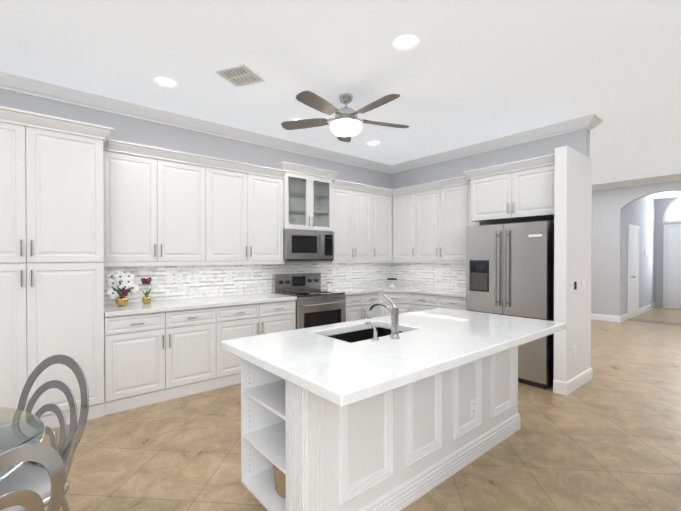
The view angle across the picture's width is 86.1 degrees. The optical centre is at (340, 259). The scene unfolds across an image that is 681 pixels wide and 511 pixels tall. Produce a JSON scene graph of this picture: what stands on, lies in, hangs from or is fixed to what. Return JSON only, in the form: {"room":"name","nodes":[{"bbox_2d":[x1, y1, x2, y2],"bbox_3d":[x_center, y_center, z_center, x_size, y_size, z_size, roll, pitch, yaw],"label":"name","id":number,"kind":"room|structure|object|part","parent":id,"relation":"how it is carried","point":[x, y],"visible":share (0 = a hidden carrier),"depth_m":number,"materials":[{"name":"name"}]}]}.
{"room":"dining room and kitchen","nodes":[
{"label":"dining room and kitchen","id":0,"kind":"room"},
{"bbox_2d":[0,89,390,302],"bbox_3d":[-0.734,-0.141,5.223,13.820,3.000,0.120,0,1,-40],"label":"wall","id":1,"kind":"structure","parent":0,"point":[140,131],"depth_m":4.22,"materials":[{"name":"grey paint"}]},
{"bbox_2d":[103,139,206,262],"bbox_3d":[-1.984,-0.556,3.856,0.988,1.150,0.347,0,1,-40],"label":"upper cabinet","id":2,"kind":"object","parent":1,"relation":"attached to","point":[165,207],"depth_m":3.70,"materials":[{"name":"white wood"}]},
{"bbox_2d":[207,156,286,262],"bbox_3d":[-1.225,-0.560,4.497,0.999,1.150,0.347,0,1,-40],"label":"upper cabinet","id":3,"kind":"object","parent":1,"relation":"attached to","point":[247,203],"depth_m":4.34,"materials":[{"name":"white wood"}]},
{"bbox_3d":[-0.510,-0.820,5.042,0.928,0.838,0.433,0,1,-40],"label":"glass","id":4,"kind":"part","parent":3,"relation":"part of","materials":[{"name":"white"}]},
{"bbox_2d":[104,262,391,303],"bbox_3d":[-0.780,0.241,5.093,4.416,0.409,0.019,0,1,-40],"label":"backsplash","id":5,"kind":"structure","parent":1,"relation":"attached to","point":[182,282],"depth_m":4.57,"materials":[{"name":"tile"}]},
{"bbox_2d":[283,229,333,260],"bbox_3d":[-0.504,-0.192,5.039,0.792,0.412,0.452,0,1,-40],"label":"microwave","id":6,"kind":"object","parent":1,"relation":"attached to","point":[305,245],"visible":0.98,"depth_m":4.87,"materials":[{"name":"silver metal"}]},
{"bbox_2d":[315,179,374,262],"bbox_3d":[0.076,-0.569,5.594,0.804,1.150,0.347,0,1,-40],"label":"upper cabinet","id":7,"kind":"object","parent":1,"relation":"attached to","point":[347,210],"depth_m":5.42,"materials":[{"name":"white wood"}]},
{"bbox_2d":[375,187,390,262],"bbox_3d":[0.565,-0.572,6.007,0.476,1.150,0.347,0,1,-40],"label":"upper cabinet","id":8,"kind":"object","parent":1,"relation":"attached to","point":[382,195],"depth_m":5.87,"materials":[{"name":"white wood"}]},
{"bbox_2d":[553,303,654,395],"bbox_3d":[3.866,1.314,2.573,17.180,0.130,9.880,0,1,-40],"label":"baseboard","id":9,"kind":"structure","parent":1,"relation":"attached to","point":[567,388],"depth_m":4.03,"materials":[{"name":"white wood"}]},
{"bbox_2d":[0,0,680,198],"bbox_3d":[4.164,-1.653,2.802,18.200,0.060,10.120,0,1,-40],"label":"ceiling","id":10,"kind":"structure","parent":0,"point":[463,73],"depth_m":3.03,"materials":[{"name":"white paint"}]},
{"bbox_2d":[154,77,176,87],"bbox_3d":[-1.598,-1.622,3.332,0.185,0.007,0.199,0,1,-40],"label":"recessed light","id":11,"kind":"object","parent":10,"relation":"in","point":[161,81],"depth_m":3.34,"materials":[{"name":"white plastic"}]},
{"bbox_2d":[215,64,264,86],"bbox_3d":[-0.882,-1.620,3.216,0.300,0.012,0.300,0,0,22],"label":"ceiling vent","id":12,"kind":"object","parent":10,"relation":"in","point":[240,75],"visible":1,"depth_m":3.20,"materials":[{"name":"white metal"}]},
{"bbox_2d":[0,71,680,190],"bbox_3d":[2.490,-1.555,1.391,13.580,0.115,9.880,0,1,-40],"label":"crown molding","id":13,"kind":"structure","parent":10,"relation":"attached to","point":[42,89],"depth_m":4.46,"materials":[{"name":"white wood"}]},
{"bbox_2d":[281,90,408,141],"bbox_3d":[0.078,-1.440,3.600,1.345,0.378,1.304,0,1,-40],"label":"ceiling fan","id":14,"kind":"object","parent":10,"relation":"hanging from","point":[345,124],"visible":1,"depth_m":3.54,"materials":[{"name":"brown wood"}]},
{"bbox_3d":[0.055,-1.490,3.642,0.316,0.278,0.316,0,1,-40],"label":"motor","id":15,"kind":"part","parent":14,"relation":"part of","materials":[{"name":"silver metal"}]},
{"bbox_2d":[366,141,379,145],"bbox_3d":[0.456,-1.636,5.120,0.183,0.007,0.191,0,1,-40],"label":"recessed light","id":16,"kind":"object","parent":10,"relation":"in","point":[372,143],"depth_m":5.14,"materials":[{"name":"white"}]},
{"bbox_2d":[393,35,418,50],"bbox_3d":[0.487,-1.618,2.718,0.197,0.007,0.191,0,1,-40],"label":"recessed light","id":17,"kind":"object","parent":10,"relation":"in","point":[405,42],"depth_m":2.72,"materials":[{"name":"white plastic"}]},
{"bbox_2d":[40,307,680,510],"bbox_3d":[4.164,1.407,2.825,18.200,0.060,10.120,0,1,-40],"label":"floor","id":18,"kind":"structure","parent":0,"point":[607,437],"depth_m":2.62,"materials":[{"name":"tile"}]},
{"bbox_2d":[0,407,44,480],"bbox_3d":[-1.551,1.016,1.036,1.108,0.750,1.108,0,1,-40],"label":"dining table","id":19,"kind":"object","parent":18,"relation":"on","point":[18,427],"visible":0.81,"depth_m":1.36,"materials":[{"name":"clear glass"}]},
{"bbox_2d":[0,443,64,510],"bbox_3d":[-1.037,0.919,0.856,0.536,0.953,0.440,0,0,5],"label":"dining chair","id":20,"kind":"object","parent":18,"relation":"on","point":[49,458],"visible":1,"depth_m":0.94,"materials":[{"name":"metal"}]},
{"bbox_2d":[0,355,88,510],"bbox_3d":[-1.363,0.914,1.431,0.440,0.953,0.535,0,0,19],"label":"dining chair","id":21,"kind":"object","parent":18,"relation":"on","point":[32,476],"visible":0.5,"depth_m":1.57,"materials":[{"name":"metal"}]},
{"bbox_2d":[0,106,113,427],"bbox_3d":[-2.617,0.115,3.094,1.094,2.520,0.703,0,1,-40],"label":"pantry cabinet","id":22,"kind":"object","parent":18,"relation":"on","point":[51,241],"visible":1,"depth_m":2.95,"materials":[{"name":"white wood"}]},
{"bbox_2d":[104,307,219,414],"bbox_3d":[-1.892,0.933,3.767,0.999,0.874,0.617,0,1,-40],"label":"base cabinet","id":23,"kind":"object","parent":18,"relation":"on","point":[153,358],"depth_m":3.50,"materials":[{"name":"white wood"}]},
{"bbox_2d":[104,293,296,316],"bbox_3d":[-1.502,0.474,4.077,1.998,0.040,0.642,0,1,-40],"label":"countertop","id":24,"kind":"structure","parent":23,"relation":"on","point":[160,306],"depth_m":3.85,"materials":[{"name":"stone"}]},
{"bbox_2d":[106,269,138,305],"bbox_3d":[-2.156,0.274,3.601,0.280,0.366,0.194,0,1,-40],"label":"orchid","id":25,"kind":"object","parent":24,"relation":"on","point":[127,285],"visible":1,"depth_m":3.56,"materials":[{"name":"white plant"}]},
{"bbox_2d":[141,277,151,302],"bbox_3d":[-2.038,0.319,3.816,0.115,0.273,0.107,0,1,-40],"label":"orchid","id":26,"kind":"object","parent":24,"relation":"on","point":[146,298],"visible":1,"depth_m":3.80,"materials":[{"name":"purple plant"}]},
{"bbox_2d":[220,300,295,387],"bbox_3d":[-1.130,0.928,4.411,0.997,0.874,0.617,0,1,-40],"label":"base cabinet","id":27,"kind":"object","parent":18,"relation":"on","point":[246,320],"depth_m":4.07,"materials":[{"name":"white wood"}]},
{"bbox_2d":[272,273,345,328],"bbox_3d":[-0.407,0.779,4.935,0.776,1.165,0.692,0,1,-40],"label":"range","id":28,"kind":"object","parent":18,"relation":"on","point":[316,305],"visible":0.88,"depth_m":4.83,"materials":[{"name":"silver metal"}]},
{"bbox_2d":[345,292,379,321],"bbox_3d":[0.122,0.920,5.466,0.707,0.874,0.617,0,1,-40],"label":"base cabinet","id":29,"kind":"object","parent":18,"relation":"on","point":[357,305],"depth_m":5.20,"materials":[{"name":"white wood"}]},
{"bbox_2d":[321,286,408,294],"bbox_3d":[0.329,0.464,5.420,0.972,0.040,0.951,0,1,-40],"label":"countertop","id":30,"kind":"structure","parent":29,"relation":"on","point":[359,289],"depth_m":5.44,"materials":[{"name":"stone"}]},
{"bbox_2d":[241,344,521,510],"bbox_3d":[0.426,0.949,2.559,2.116,0.860,0.722,0,1,-40],"label":"kitchen island","id":31,"kind":"object","parent":18,"relation":"on","point":[395,410],"depth_m":2.04,"materials":[{"name":"white wood"}]},
{"bbox_2d":[273,464,285,497],"bbox_3d":[-0.262,1.182,2.021,0.230,0.175,0.230,0,1,-40],"label":"basket","id":32,"kind":"object","parent":31,"relation":"on","point":[279,483],"depth_m":1.94,"materials":[{"name":"wicker"}]},
{"bbox_2d":[221,308,565,407],"bbox_3d":[0.492,0.496,2.422,2.195,0.050,1.090,0,1,-40],"label":"island countertop","id":33,"kind":"structure","parent":31,"relation":"on","point":[345,364],"depth_m":1.97,"materials":[{"name":"white stone"}]},
{"bbox_2d":[327,327,401,342],"bbox_3d":[0.177,0.626,2.439,0.659,0.212,0.414,0,1,-40],"label":"sink","id":34,"kind":"object","parent":33,"relation":"in","point":[363,333],"depth_m":2.65,"materials":[{"name":"metal"}]},
{"bbox_2d":[365,292,399,340],"bbox_3d":[0.211,0.336,2.237,0.178,0.271,0.281,0,1,-40],"label":"faucet","id":35,"kind":"object","parent":33,"relation":"on","point":[394,310],"depth_m":2.18,"materials":[{"name":"silver metal"}]},
{"bbox_2d":[380,300,411,316],"bbox_3d":[0.810,1.007,5.447,0.339,0.701,0.340,0,1,-40],"label":"base cabinet","id":36,"kind":"object","parent":18,"relation":"on","point":[403,308],"depth_m":5.43,"materials":[{"name":"white wood"}]},
{"bbox_2d":[408,292,465,311],"bbox_3d":[1.590,0.922,5.234,0.618,0.874,1.013,0,1,-40],"label":"base cabinet","id":37,"kind":"object","parent":18,"relation":"on","point":[419,302],"depth_m":5.10,"materials":[{"name":"white wood"}]},
{"bbox_2d":[371,284,465,297],"bbox_3d":[1.274,0.463,5.568,0.665,0.040,1.943,0,1,-40],"label":"countertop","id":38,"kind":"structure","parent":37,"relation":"on","point":[412,289],"depth_m":5.28,"materials":[{"name":"stone"}]},
{"bbox_2d":[386,278,398,285],"bbox_3d":[0.862,0.372,6.064,0.240,0.134,0.240,0,1,-40],"label":"cake stand","id":39,"kind":"object","parent":38,"relation":"on","point":[391,279],"visible":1,"depth_m":6.01,"materials":[{"name":"white ceramic"}]},
{"bbox_2d":[466,221,553,388],"bbox_3d":[2.121,0.478,4.392,0.833,1.775,0.932,0,1,-40],"label":"fridge","id":40,"kind":"object","parent":18,"relation":"on","point":[509,269],"visible":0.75,"depth_m":4.02,"materials":[{"name":"metal"}]},
{"bbox_2d":[554,146,591,381],"bbox_3d":[2.543,0.109,3.977,0.780,2.520,0.115,0,1,-40],"label":"column","id":41,"kind":"structure","parent":18,"relation":"on","point":[572,213],"depth_m":3.78,"materials":[{"name":"white paint"}]},
{"bbox_2d":[571,280,576,291],"bbox_3d":[2.430,0.270,3.792,0.083,0.120,0.023,0,1,-40],"label":"light switch","id":42,"kind":"object","parent":41,"relation":"attached to","point":[573,285],"depth_m":3.79,"materials":[{"name":"white plastic"}]},
{"bbox_2d":[582,279,585,289],"bbox_3d":[2.675,0.268,4.008,0.115,0.120,0.009,0,1,-40],"label":"light switch","id":43,"kind":"object","parent":41,"relation":"attached to","point":[583,280],"depth_m":4.00,"materials":[{"name":"white plastic"}]},
{"bbox_2d":[627,318,680,325],"bbox_3d":[6.922,1.340,7.658,0.350,0.003,1.410,0,1,-40],"label":"inlay","id":44,"kind":"object","parent":18,"relation":"on","point":[658,322],"visible":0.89,"depth_m":7.83,"materials":[{"name":"beige tile"}]},
{"bbox_2d":[391,128,589,286],"bbox_3d":[1.918,-0.142,5.413,0.120,3.000,3.010,0,1,-40],"label":"wall","id":45,"kind":"structure","parent":0,"point":[578,140],"depth_m":5.07,"materials":[{"name":"grey paint"}]},
{"bbox_2d":[391,187,414,262],"bbox_3d":[1.148,-0.571,5.956,0.348,1.150,0.474,0,1,-40],"label":"upper cabinet","id":46,"kind":"object","parent":45,"relation":"attached to","point":[402,199],"depth_m":5.85,"materials":[{"name":"white wood"}]},
{"bbox_2d":[392,261,465,289],"bbox_3d":[1.529,0.236,5.767,0.019,0.409,1.920,0,1,-40],"label":"backsplash","id":47,"kind":"structure","parent":45,"relation":"attached to","point":[438,275],"depth_m":5.85,"materials":[{"name":"tile"}]},
{"bbox_2d":[415,175,466,262],"bbox_3d":[1.586,-0.567,5.437,0.348,1.150,0.885,0,1,-40],"label":"upper cabinet","id":48,"kind":"object","parent":45,"relation":"attached to","point":[440,206],"depth_m":5.30,"materials":[{"name":"white wood"}]},
{"bbox_2d":[467,223,494,226],"bbox_3d":[1.928,-0.564,5.032,0.348,1.150,0.175,0,1,-40],"label":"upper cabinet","id":49,"kind":"object","parent":45,"relation":"attached to","point":[468,224],"depth_m":4.94,"materials":[{"name":"white wood"}]},
{"bbox_2d":[467,155,554,222],"bbox_3d":[2.239,-0.815,4.483,0.578,0.640,1.058,0,1,-40],"label":"upper cabinet","id":50,"kind":"object","parent":45,"relation":"attached to","point":[522,190],"depth_m":4.30,"materials":[{"name":"white wood"}]},
{"bbox_2d":[591,180,680,315],"bbox_3d":[7.764,-0.145,5.773,0.120,3.000,10.000,0,1,-40],"label":"wall","id":51,"kind":"structure","parent":0,"point":[608,205],"depth_m":7.94,"materials":[{"name":"grey paint"}]},
{"bbox_2d":[621,195,655,315],"bbox_3d":[7.406,-0.170,9.082,3.600,3.000,0.120,0,1,-40],"label":"wall","id":52,"kind":"structure","parent":0,"point":[645,214],"depth_m":9.16,"materials":[{"name":"grey paint"}]},
{"bbox_2d":[628,224,638,318],"bbox_3d":[6.866,0.265,8.530,0.980,2.140,0.029,0,1,-40],"label":"door","id":53,"kind":"structure","parent":52,"relation":"attached to","point":[633,231],"depth_m":8.50,"materials":[{"name":"white wood"}]},
{"bbox_2d":[655,197,680,308],"bbox_3d":[9.245,-0.173,9.600,0.120,3.000,1.440,0,1,-40],"label":"wall","id":54,"kind":"structure","parent":0,"point":[661,204],"depth_m":10.04,"materials":[{"name":"grey paint"}]},
{"bbox_2d":[663,197,680,308],"bbox_3d":[9.186,-0.218,9.555,0.025,3.090,1.130,0,1,-40],"label":"door","id":55,"kind":"structure","parent":54,"relation":"attached to","point":[672,267],"depth_m":9.83,"materials":[{"name":"white"}]}
]}

